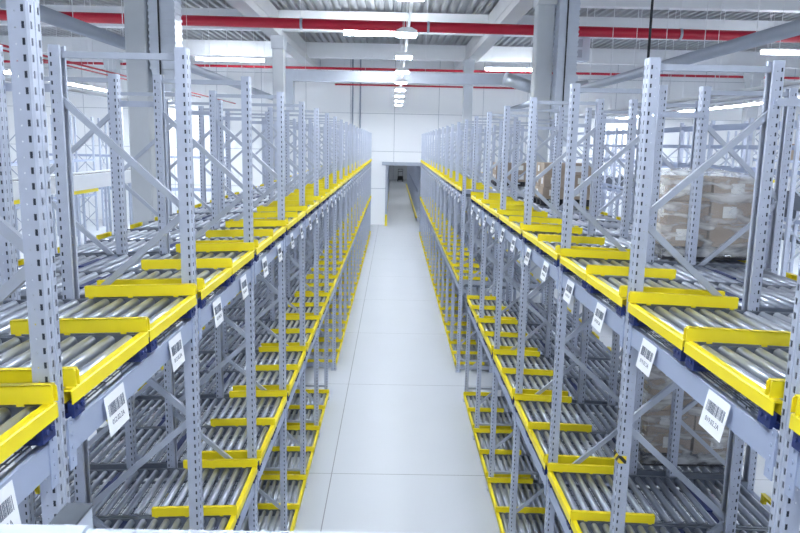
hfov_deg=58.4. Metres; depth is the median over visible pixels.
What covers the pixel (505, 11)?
girder
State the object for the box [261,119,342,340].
frame
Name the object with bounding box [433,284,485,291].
lane
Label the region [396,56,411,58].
diffuser
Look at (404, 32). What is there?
pendant light
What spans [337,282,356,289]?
lane
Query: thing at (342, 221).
lane
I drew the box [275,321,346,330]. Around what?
lane
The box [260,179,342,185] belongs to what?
lane
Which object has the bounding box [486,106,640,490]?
frame
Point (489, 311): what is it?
lane
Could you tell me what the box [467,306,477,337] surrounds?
beam
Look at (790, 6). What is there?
cross beam
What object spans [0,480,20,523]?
label
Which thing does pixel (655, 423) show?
pallet
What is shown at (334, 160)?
frame
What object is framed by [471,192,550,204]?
lane
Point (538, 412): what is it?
grating
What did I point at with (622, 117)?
pendant light
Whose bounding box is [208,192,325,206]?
lane
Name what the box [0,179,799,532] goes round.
floor
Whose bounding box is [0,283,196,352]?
lane
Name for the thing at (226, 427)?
lane
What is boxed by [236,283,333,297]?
lane
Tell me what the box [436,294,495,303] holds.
lane
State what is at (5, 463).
grating
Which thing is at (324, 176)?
lane
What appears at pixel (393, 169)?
wall
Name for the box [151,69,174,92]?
outlet
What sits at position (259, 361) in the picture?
grating
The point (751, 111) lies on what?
concrete column
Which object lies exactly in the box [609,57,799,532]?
frame
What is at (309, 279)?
lane
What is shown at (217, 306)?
label
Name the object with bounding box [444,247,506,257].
lane
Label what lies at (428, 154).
frame
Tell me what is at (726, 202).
pallet
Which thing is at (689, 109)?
diffuser
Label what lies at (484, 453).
lane
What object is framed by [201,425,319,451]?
lane
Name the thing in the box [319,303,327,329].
beam
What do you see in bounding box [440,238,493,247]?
lane
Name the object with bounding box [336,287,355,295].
lane
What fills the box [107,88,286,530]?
frame
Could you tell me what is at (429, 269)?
lane
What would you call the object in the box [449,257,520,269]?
lane
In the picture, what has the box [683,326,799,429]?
lane
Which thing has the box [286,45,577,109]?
air duct
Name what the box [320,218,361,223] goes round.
lane
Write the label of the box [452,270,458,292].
beam
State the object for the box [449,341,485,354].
lane
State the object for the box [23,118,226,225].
storage rack
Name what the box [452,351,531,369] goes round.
lane
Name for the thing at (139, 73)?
concrete column
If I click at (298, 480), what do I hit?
lane
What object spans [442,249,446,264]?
beam
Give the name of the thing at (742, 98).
tray
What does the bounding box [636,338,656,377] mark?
label
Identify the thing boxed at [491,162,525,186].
pallet
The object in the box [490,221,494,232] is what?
label
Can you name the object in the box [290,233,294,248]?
label
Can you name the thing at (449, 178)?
lane
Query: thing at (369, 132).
frame
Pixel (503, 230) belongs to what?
label
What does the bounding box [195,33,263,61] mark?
strip light
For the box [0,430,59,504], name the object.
beam
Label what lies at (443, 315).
lane
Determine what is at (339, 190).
beam
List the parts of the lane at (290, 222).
rail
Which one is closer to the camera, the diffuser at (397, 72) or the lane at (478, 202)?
the lane at (478, 202)
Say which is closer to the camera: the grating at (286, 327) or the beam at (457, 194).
the grating at (286, 327)
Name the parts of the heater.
casing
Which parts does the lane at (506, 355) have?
rail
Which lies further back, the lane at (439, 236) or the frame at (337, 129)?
the frame at (337, 129)
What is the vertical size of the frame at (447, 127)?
6.008 m
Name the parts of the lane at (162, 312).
rail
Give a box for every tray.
[5,0,193,110]
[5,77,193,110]
[579,0,799,115]
[579,80,799,115]
[606,11,799,116]
[606,89,799,116]
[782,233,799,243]
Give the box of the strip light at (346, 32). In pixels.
[344,11,395,35]
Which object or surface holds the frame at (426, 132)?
on the floor
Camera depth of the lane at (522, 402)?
8.88 m
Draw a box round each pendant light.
[4,0,47,76]
[54,3,91,87]
[88,41,121,91]
[395,0,406,83]
[395,0,408,73]
[395,37,403,96]
[395,62,404,90]
[396,1,416,37]
[396,14,411,58]
[619,86,638,118]
[667,50,687,111]
[685,41,720,111]
[716,19,759,107]
[754,16,799,103]
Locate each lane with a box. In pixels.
[0,258,232,308]
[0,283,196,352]
[0,317,149,418]
[0,382,58,463]
[18,242,254,281]
[34,458,257,524]
[36,505,237,529]
[55,229,273,261]
[68,417,274,470]
[88,220,285,246]
[98,390,286,432]
[127,212,297,234]
[135,364,298,400]
[155,206,305,225]
[156,346,305,376]
[156,503,298,530]
[165,474,306,508]
[173,200,313,218]
[186,446,313,478]
[195,196,319,212]
[198,315,319,337]
[198,328,313,355]
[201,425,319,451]
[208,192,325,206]
[210,302,324,323]
[216,405,324,427]
[225,189,329,201]
[227,292,328,310]
[231,389,328,408]
[234,186,333,194]
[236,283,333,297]
[253,181,340,188]
[253,183,336,191]
[254,275,336,288]
[256,267,339,279]
[257,349,339,366]
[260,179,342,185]
[261,261,342,271]
[274,176,347,181]
[274,177,345,183]
[274,250,347,259]
[274,255,345,265]
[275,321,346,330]
[290,174,350,179]
[290,241,351,248]
[290,245,349,253]
[297,230,356,236]
[297,237,353,244]
[298,233,354,240]
[306,223,358,229]
[306,227,357,232]
[313,339,341,349]
[319,329,344,342]
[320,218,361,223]
[320,221,359,225]
[320,299,352,307]
[322,312,348,323]
[329,306,350,315]
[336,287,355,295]
[336,293,354,299]
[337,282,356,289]
[342,273,359,276]
[342,277,358,284]
[428,266,449,271]
[429,269,450,276]
[431,274,451,280]
[432,222,479,229]
[432,278,451,283]
[433,225,487,232]
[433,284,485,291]
[435,228,488,235]
[435,288,491,297]
[436,231,493,239]
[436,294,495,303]
[438,235,493,243]
[438,300,495,310]
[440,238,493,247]
[440,307,466,317]
[442,243,507,252]
[442,314,471,325]
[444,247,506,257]
[444,322,476,334]
[446,176,483,181]
[446,252,519,263]
[446,331,513,344]
[449,178,489,184]
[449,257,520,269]
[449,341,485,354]
[451,179,524,188]
[452,263,532,276]
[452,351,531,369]
[454,181,522,190]
[455,269,540,287]
[458,183,534,196]
[463,391,538,412]
[467,295,570,314]
[468,407,565,430]
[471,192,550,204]
[472,305,581,326]
[473,428,585,455]
[476,195,588,209]
[478,318,602,342]
[479,449,598,484]
[483,199,607,215]
[484,331,619,360]
[487,477,611,514]
[489,203,629,222]
[493,349,621,380]
[495,506,592,532]
[499,209,631,229]
[502,367,620,404]
[509,216,631,239]
[514,393,618,437]
[522,224,630,251]
[528,421,741,478]
[537,234,749,267]
[547,463,771,529]
[560,248,796,288]
[570,510,799,532]
[586,264,795,315]
[627,291,792,361]
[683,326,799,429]
[789,394,799,452]
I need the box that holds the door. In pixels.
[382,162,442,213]
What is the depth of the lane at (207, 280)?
5.58 m
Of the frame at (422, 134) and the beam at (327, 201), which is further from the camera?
the frame at (422, 134)
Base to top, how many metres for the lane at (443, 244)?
0.261 m
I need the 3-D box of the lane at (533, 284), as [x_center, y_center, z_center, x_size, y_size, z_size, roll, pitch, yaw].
[2.404,0.298,17.608,2.050,0.261,0.938,1,10,-1]
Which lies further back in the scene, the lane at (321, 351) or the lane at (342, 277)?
the lane at (342, 277)
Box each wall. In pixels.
[3,52,799,232]
[389,165,406,179]
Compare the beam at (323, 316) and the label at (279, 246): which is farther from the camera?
the beam at (323, 316)
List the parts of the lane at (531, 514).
rail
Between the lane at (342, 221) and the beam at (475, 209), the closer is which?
the beam at (475, 209)
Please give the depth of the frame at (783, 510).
2.92 m
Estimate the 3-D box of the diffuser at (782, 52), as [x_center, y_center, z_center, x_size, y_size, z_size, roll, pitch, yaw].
[14.047,-7.695,25.784,2.000,0.119,0.280,1,10,-1]
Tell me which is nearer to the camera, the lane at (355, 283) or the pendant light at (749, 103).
the lane at (355, 283)
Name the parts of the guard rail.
rail, rail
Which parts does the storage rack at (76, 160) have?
post, post, post, post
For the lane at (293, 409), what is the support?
on the floor
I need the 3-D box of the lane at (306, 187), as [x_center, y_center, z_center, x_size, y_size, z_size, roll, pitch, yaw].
[-2.464,-1.578,15.215,2.050,0.261,0.938,1,10,-1]
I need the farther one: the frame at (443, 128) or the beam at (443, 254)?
the frame at (443, 128)
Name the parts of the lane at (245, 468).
rail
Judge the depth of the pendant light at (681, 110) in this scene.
37.21 m
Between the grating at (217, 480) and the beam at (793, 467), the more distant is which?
the grating at (217, 480)
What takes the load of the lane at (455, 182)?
on the beam at (457, 194)
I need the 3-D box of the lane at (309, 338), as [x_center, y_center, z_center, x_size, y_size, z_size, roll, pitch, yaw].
[-2.474,1.228,11.637,2.050,0.261,0.943,1,10,-1]
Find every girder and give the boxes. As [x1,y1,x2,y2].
[226,0,320,69]
[453,0,532,72]
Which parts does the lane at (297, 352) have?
rail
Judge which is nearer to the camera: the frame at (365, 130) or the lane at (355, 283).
the lane at (355, 283)
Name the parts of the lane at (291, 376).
rail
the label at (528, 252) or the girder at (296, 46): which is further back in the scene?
the girder at (296, 46)
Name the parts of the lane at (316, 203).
rail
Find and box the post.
[47,503,92,528]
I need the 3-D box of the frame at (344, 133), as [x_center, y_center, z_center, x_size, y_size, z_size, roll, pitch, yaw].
[-2.760,-4.899,42.521,2.075,6.008,0.114,1,10,-1]
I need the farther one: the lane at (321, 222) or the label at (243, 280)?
the lane at (321, 222)
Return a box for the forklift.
[397,171,402,181]
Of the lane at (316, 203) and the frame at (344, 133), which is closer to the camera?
the lane at (316, 203)
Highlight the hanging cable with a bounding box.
[647,0,653,57]
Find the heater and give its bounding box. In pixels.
[577,8,590,61]
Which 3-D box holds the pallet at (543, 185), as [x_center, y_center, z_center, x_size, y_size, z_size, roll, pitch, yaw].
[3.027,-1.534,13.288,0.950,0.768,0.760,1,10,-1]
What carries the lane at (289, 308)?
on the beam at (323, 316)
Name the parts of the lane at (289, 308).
rail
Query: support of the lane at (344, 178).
on the beam
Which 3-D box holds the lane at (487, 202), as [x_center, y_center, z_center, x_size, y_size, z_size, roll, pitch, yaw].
[2.488,-0.970,12.259,2.050,0.261,0.934,1,10,-1]
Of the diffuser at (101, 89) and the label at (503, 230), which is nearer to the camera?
the label at (503, 230)
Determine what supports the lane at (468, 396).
on the floor
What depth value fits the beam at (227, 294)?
5.68 m
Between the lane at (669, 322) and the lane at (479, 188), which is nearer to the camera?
the lane at (669, 322)
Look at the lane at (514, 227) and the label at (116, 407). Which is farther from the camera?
the lane at (514, 227)
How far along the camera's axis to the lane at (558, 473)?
6.78 m
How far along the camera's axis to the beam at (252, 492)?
6.74 m
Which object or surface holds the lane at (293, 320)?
on the beam at (316, 332)
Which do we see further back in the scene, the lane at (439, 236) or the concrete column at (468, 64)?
the concrete column at (468, 64)
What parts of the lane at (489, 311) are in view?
rail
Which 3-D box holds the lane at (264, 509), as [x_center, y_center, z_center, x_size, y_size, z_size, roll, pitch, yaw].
[-2.499,3.628,10.020,2.051,0.205,0.943,1,10,-1]
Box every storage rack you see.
[9,113,98,236]
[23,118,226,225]
[387,165,388,208]
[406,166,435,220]
[576,114,799,276]
[603,129,755,215]
[753,128,799,253]
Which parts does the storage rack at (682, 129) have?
post, post, post, post, post, post, post, post, post, post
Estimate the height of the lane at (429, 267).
0.205 m
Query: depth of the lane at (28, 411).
2.74 m
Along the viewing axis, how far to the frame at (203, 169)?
12.67 m
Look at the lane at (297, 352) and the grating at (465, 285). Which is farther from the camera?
the grating at (465, 285)
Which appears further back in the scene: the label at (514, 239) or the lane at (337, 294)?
the lane at (337, 294)
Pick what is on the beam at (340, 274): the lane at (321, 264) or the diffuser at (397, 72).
the lane at (321, 264)
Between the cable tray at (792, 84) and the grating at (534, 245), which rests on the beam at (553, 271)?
the grating at (534, 245)
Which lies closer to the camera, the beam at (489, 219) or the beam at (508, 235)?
the beam at (508, 235)
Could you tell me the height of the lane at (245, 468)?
0.261 m
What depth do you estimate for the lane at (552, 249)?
7.28 m
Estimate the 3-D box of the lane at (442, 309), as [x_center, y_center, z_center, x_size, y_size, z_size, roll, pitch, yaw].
[2.323,1.521,22.834,2.051,0.205,0.924,1,10,-1]
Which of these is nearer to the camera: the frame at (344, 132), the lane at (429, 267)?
the lane at (429, 267)
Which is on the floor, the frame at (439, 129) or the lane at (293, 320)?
the frame at (439, 129)
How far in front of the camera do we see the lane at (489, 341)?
11.79 m
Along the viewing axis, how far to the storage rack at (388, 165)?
66.05 m
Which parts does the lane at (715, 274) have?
rail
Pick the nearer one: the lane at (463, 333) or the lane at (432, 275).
the lane at (463, 333)
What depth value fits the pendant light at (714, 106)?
35.47 m
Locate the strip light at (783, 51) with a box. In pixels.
[760,12,799,54]
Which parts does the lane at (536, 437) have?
rail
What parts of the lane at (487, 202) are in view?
rail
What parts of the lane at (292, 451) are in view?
rail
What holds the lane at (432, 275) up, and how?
on the floor
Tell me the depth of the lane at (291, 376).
9.70 m
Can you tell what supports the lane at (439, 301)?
on the floor
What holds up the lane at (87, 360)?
on the beam at (78, 429)
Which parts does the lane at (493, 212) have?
rail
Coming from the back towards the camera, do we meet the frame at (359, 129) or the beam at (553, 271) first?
the frame at (359, 129)
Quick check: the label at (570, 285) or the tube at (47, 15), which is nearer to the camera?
the label at (570, 285)
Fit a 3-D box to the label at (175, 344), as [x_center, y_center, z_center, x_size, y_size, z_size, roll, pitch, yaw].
[-1.361,0.518,4.370,0.025,0.188,0.236,1,10,-1]
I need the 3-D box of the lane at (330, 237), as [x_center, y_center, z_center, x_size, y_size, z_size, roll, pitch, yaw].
[-2.580,-0.969,24.394,2.050,0.261,0.924,1,10,-1]
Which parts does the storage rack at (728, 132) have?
post, post, post, post, post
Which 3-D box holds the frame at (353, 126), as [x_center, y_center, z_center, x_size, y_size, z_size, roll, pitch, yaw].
[-2.612,-1.845,24.783,2.075,6.008,0.114,1,10,-1]
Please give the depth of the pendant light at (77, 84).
31.59 m
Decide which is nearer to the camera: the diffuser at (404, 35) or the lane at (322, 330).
the diffuser at (404, 35)
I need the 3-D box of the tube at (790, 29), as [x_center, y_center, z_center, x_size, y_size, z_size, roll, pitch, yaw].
[6.816,-7.746,24.092,0.302,3.453,38.000,1,10,-1]
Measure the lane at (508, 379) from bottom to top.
0.261 m
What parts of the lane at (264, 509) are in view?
rail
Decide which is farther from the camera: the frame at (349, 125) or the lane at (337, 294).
the lane at (337, 294)
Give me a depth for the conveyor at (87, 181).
33.25 m
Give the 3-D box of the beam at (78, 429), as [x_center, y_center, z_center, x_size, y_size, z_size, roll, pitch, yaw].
[-1.399,0.579,3.893,0.060,0.225,1.896,1,10,-1]
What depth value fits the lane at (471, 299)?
14.87 m
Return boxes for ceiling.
[0,0,799,51]
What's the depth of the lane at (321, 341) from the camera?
19.23 m
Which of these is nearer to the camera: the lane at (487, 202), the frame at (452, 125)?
the lane at (487, 202)
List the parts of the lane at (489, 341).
rail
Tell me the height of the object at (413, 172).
6.000 m
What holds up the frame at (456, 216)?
on the floor
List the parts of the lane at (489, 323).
rail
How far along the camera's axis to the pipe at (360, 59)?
46.79 m
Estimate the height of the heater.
2.510 m
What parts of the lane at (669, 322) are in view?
rail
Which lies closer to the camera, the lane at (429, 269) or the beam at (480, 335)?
the beam at (480, 335)
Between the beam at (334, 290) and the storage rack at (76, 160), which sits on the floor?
the storage rack at (76, 160)
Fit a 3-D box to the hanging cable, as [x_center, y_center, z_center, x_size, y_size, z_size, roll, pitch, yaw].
[4.060,-4.948,11.359,0.044,4.760,0.044,1,10,-1]
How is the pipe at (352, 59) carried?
attached to the wall at (397, 131)
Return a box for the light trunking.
[399,1,413,98]
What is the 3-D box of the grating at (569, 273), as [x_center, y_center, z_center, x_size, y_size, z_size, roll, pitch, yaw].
[2.564,0.275,5.904,1.938,0.097,1.890,1,10,-1]
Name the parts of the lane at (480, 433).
rail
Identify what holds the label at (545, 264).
attached to the beam at (553, 271)
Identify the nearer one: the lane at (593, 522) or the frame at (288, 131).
the lane at (593, 522)
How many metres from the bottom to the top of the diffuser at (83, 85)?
0.034 m
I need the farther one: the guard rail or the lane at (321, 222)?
the lane at (321, 222)
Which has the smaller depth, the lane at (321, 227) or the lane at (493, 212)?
the lane at (493, 212)
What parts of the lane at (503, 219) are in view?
rail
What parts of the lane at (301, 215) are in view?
rail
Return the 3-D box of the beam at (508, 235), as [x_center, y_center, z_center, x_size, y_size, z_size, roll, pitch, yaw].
[1.531,-0.386,9.840,0.060,0.225,1.896,1,10,-1]
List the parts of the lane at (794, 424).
rail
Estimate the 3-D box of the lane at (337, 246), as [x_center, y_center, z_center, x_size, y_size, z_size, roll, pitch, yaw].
[-2.556,-0.469,21.494,2.050,0.261,0.938,1,10,-1]
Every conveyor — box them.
[2,167,132,258]
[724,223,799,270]
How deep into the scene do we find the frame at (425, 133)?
38.52 m
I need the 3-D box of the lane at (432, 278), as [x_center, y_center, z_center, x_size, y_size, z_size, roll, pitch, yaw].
[2.281,0.663,27.817,2.051,0.205,0.938,1,10,-1]
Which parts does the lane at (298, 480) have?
rail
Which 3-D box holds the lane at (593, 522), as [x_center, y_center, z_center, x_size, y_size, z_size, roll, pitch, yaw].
[2.502,2.335,5.780,2.050,0.261,0.943,1,10,-1]
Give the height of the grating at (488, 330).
0.097 m
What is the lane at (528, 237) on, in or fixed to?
on the beam at (553, 271)
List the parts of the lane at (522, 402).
rail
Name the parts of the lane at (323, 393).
rail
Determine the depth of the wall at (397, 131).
46.93 m
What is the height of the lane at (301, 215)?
0.261 m
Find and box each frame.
[0,0,70,524]
[0,44,203,529]
[44,74,257,530]
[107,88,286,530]
[165,99,307,487]
[198,106,319,436]
[225,111,329,399]
[252,116,336,369]
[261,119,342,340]
[274,121,347,320]
[289,123,351,311]
[296,125,354,295]
[306,126,357,281]
[308,128,360,272]
[313,129,362,266]
[320,129,364,256]
[344,131,367,244]
[344,132,368,241]
[344,132,370,234]
[344,133,371,232]
[347,130,365,252]
[419,134,454,233]
[421,133,454,237]
[422,133,454,242]
[423,132,463,245]
[425,132,470,253]
[427,131,470,260]
[429,130,470,265]
[431,129,483,276]
[434,128,492,285]
[437,127,502,294]
[441,126,512,313]
[445,124,523,329]
[450,122,537,345]
[455,119,554,372]
[463,116,567,401]
[472,112,606,439]
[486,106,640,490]
[508,97,697,532]
[544,83,797,532]
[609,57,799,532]
[768,258,799,532]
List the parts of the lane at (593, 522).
rail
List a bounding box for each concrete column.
[103,59,127,228]
[123,0,161,377]
[270,35,286,179]
[460,59,474,210]
[528,0,557,322]
[736,73,763,177]
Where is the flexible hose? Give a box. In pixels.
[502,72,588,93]
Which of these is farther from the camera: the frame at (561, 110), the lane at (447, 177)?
the lane at (447, 177)
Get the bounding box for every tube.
[0,0,272,100]
[510,0,799,111]
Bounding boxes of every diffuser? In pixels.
[68,83,91,87]
[88,88,106,91]
[196,58,263,61]
[344,30,395,35]
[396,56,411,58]
[396,71,408,73]
[397,33,415,37]
[485,68,531,70]
[685,108,720,111]
[716,103,759,107]
[761,50,799,54]
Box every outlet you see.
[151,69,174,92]
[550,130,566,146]
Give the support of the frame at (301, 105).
on the floor
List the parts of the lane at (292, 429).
rail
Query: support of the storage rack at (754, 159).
on the floor
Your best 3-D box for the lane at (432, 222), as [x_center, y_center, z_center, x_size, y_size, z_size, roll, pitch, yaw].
[2.314,-1.558,28.392,2.050,0.261,0.924,1,10,-1]
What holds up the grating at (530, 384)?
on the beam at (495, 369)
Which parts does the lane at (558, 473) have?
rail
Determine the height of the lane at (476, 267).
0.261 m
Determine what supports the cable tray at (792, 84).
hanging from the ceiling
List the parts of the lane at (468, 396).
rail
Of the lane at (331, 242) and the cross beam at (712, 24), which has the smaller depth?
the lane at (331, 242)
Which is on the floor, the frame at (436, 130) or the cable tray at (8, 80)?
the frame at (436, 130)
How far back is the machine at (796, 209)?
23.70 m
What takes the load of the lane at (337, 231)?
on the beam
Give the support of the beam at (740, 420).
attached to the frame at (783, 510)
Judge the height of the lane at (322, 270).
0.261 m
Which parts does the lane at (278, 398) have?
rail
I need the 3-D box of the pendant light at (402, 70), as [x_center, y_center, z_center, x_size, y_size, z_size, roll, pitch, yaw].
[0.101,-7.752,22.614,0.440,3.185,0.460,1,10,-1]
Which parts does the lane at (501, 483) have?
rail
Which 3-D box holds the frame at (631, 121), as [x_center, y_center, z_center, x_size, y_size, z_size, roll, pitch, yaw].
[2.533,0.968,9.067,2.135,6.020,0.150,1,10,-1]
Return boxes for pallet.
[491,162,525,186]
[533,162,591,206]
[616,343,750,466]
[642,167,755,259]
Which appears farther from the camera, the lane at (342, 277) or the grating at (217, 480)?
the lane at (342, 277)
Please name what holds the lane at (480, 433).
on the floor
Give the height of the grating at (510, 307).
0.097 m
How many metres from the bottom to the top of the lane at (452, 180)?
0.261 m
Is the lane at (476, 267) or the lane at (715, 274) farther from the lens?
the lane at (476, 267)
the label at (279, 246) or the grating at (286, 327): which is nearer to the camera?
the label at (279, 246)
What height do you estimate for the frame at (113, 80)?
6.020 m
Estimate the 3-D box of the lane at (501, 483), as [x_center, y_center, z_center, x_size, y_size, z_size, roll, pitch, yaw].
[2.421,3.557,11.008,2.051,0.205,0.934,1,10,-1]
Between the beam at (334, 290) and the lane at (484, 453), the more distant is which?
the beam at (334, 290)
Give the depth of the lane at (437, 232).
25.82 m
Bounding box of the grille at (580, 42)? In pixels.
[577,39,582,57]
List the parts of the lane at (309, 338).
rail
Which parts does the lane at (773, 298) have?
rail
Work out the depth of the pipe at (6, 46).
24.70 m
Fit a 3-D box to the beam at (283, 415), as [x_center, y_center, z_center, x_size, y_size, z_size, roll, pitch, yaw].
[-1.474,2.018,8.200,0.060,0.225,1.896,1,10,-1]
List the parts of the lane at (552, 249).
rail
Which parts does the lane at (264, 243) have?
rail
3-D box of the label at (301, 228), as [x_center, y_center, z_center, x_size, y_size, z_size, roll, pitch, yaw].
[-1.410,-0.500,10.283,0.025,0.188,0.236,1,10,-1]
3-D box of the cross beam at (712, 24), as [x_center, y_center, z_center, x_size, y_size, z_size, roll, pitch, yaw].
[0.842,-10.070,29.730,61.900,0.800,0.400,1,10,-1]
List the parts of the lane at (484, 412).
rail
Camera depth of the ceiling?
30.21 m
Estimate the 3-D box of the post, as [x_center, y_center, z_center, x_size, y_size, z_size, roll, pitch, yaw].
[-0.741,2.824,1.885,0.056,4.666,0.134,1,10,-1]
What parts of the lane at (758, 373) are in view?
rail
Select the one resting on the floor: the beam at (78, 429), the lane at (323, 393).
the lane at (323, 393)
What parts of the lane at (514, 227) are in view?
rail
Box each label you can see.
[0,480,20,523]
[104,382,128,436]
[169,331,184,371]
[212,297,223,327]
[240,274,248,299]
[262,256,268,277]
[277,243,282,261]
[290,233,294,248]
[300,225,303,238]
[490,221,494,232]
[500,228,504,241]
[510,236,515,251]
[524,247,530,265]
[540,260,548,281]
[563,279,573,303]
[591,302,605,331]
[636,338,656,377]
[698,389,730,442]
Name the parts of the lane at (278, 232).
rail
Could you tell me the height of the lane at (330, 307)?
0.205 m
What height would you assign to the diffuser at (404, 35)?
0.034 m
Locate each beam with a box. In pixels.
[0,5,790,42]
[0,35,799,68]
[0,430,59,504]
[65,315,195,470]
[198,265,252,339]
[235,482,255,530]
[254,238,284,283]
[257,408,285,490]
[285,220,304,252]
[286,361,304,415]
[305,208,318,232]
[305,328,318,368]
[319,200,328,216]
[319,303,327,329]
[328,284,335,310]
[329,194,335,204]
[336,188,341,200]
[336,270,341,289]
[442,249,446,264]
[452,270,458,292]
[455,190,461,203]
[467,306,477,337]
[471,202,482,221]
[478,331,492,371]
[483,211,498,236]
[493,364,514,420]
[499,224,522,256]
[515,411,546,495]
[523,242,558,289]
[547,484,570,532]
[560,271,624,347]
[580,0,799,12]
[627,323,778,480]
[748,490,769,521]
[784,441,799,500]
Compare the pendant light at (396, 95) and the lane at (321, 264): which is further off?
the pendant light at (396, 95)
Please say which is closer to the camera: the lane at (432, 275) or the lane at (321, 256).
the lane at (321, 256)
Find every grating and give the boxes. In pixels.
[0,446,30,471]
[36,479,239,529]
[84,318,185,400]
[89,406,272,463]
[147,360,294,406]
[199,327,309,360]
[200,266,245,299]
[213,304,313,327]
[237,285,319,303]
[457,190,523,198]
[463,273,540,290]
[487,307,568,333]
[488,330,606,366]
[505,363,620,412]
[528,243,572,272]
[529,410,720,472]
[565,484,768,532]
[567,272,624,308]
[637,326,779,430]
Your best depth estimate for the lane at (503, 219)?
10.61 m
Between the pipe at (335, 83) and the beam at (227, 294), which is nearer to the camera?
the beam at (227, 294)
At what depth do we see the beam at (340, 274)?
17.88 m
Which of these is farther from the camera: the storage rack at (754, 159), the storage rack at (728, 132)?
the storage rack at (728, 132)
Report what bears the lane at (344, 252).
on the beam
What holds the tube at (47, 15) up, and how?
hanging from the ceiling
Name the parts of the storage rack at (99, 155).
post, post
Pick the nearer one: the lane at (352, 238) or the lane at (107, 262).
the lane at (107, 262)
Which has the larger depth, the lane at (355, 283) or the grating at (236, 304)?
the lane at (355, 283)
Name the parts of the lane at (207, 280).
rail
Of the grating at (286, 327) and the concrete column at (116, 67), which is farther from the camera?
the concrete column at (116, 67)
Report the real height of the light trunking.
0.060 m
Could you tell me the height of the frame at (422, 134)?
6.008 m
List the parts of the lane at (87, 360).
rail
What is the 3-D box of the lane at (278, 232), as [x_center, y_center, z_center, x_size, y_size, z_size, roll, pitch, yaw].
[-2.406,-0.380,8.261,2.050,0.261,0.934,1,10,-1]
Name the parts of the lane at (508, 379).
rail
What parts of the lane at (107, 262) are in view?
rail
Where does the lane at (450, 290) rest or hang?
on the floor
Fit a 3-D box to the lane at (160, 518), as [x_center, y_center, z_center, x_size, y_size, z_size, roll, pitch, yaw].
[-2.425,2.246,5.724,2.050,0.261,0.943,1,10,-1]
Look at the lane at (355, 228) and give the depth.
26.77 m
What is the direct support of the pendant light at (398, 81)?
hanging from the ceiling
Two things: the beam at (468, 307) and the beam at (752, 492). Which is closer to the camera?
the beam at (752, 492)
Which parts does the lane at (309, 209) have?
rail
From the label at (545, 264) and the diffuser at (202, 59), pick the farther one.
the diffuser at (202, 59)
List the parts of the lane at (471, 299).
rail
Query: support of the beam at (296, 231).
attached to the frame at (212, 113)
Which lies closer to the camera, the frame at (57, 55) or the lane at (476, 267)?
the frame at (57, 55)
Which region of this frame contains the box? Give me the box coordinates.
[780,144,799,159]
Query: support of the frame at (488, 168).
on the floor
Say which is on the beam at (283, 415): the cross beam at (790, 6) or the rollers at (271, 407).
the rollers at (271, 407)
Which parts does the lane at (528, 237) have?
rail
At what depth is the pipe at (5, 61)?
39.97 m
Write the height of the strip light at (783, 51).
1.970 m
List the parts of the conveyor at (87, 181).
leg, leg, panel, panel, leg, leg, leg, leg, leg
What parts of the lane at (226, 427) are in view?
rail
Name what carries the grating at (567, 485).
on the beam at (552, 496)
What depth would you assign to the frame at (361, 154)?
30.60 m
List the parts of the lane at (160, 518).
rail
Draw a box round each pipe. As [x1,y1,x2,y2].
[0,0,799,42]
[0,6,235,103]
[3,0,200,97]
[4,59,799,78]
[335,83,513,88]
[352,59,353,156]
[359,59,360,153]
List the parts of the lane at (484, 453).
rail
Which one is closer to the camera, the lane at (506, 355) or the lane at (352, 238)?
the lane at (506, 355)
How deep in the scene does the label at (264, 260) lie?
7.36 m
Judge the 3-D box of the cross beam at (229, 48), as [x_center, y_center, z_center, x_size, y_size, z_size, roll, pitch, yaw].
[0.764,-11.682,39.092,61.900,0.800,0.400,1,10,-1]
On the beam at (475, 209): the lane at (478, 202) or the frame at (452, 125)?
the lane at (478, 202)
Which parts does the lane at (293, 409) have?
rail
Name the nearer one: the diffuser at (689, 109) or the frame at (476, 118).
the frame at (476, 118)
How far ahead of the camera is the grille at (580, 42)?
24.35 m
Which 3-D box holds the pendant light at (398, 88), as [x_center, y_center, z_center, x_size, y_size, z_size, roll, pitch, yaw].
[0.036,-9.109,30.498,0.440,3.185,0.460,1,10,-1]
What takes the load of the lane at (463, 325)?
on the floor
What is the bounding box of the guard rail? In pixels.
[0,524,379,532]
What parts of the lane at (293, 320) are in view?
rail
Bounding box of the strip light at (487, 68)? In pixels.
[484,47,531,70]
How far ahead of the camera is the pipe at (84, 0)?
28.71 m
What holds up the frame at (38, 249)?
on the floor
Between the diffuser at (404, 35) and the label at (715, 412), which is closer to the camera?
the label at (715, 412)

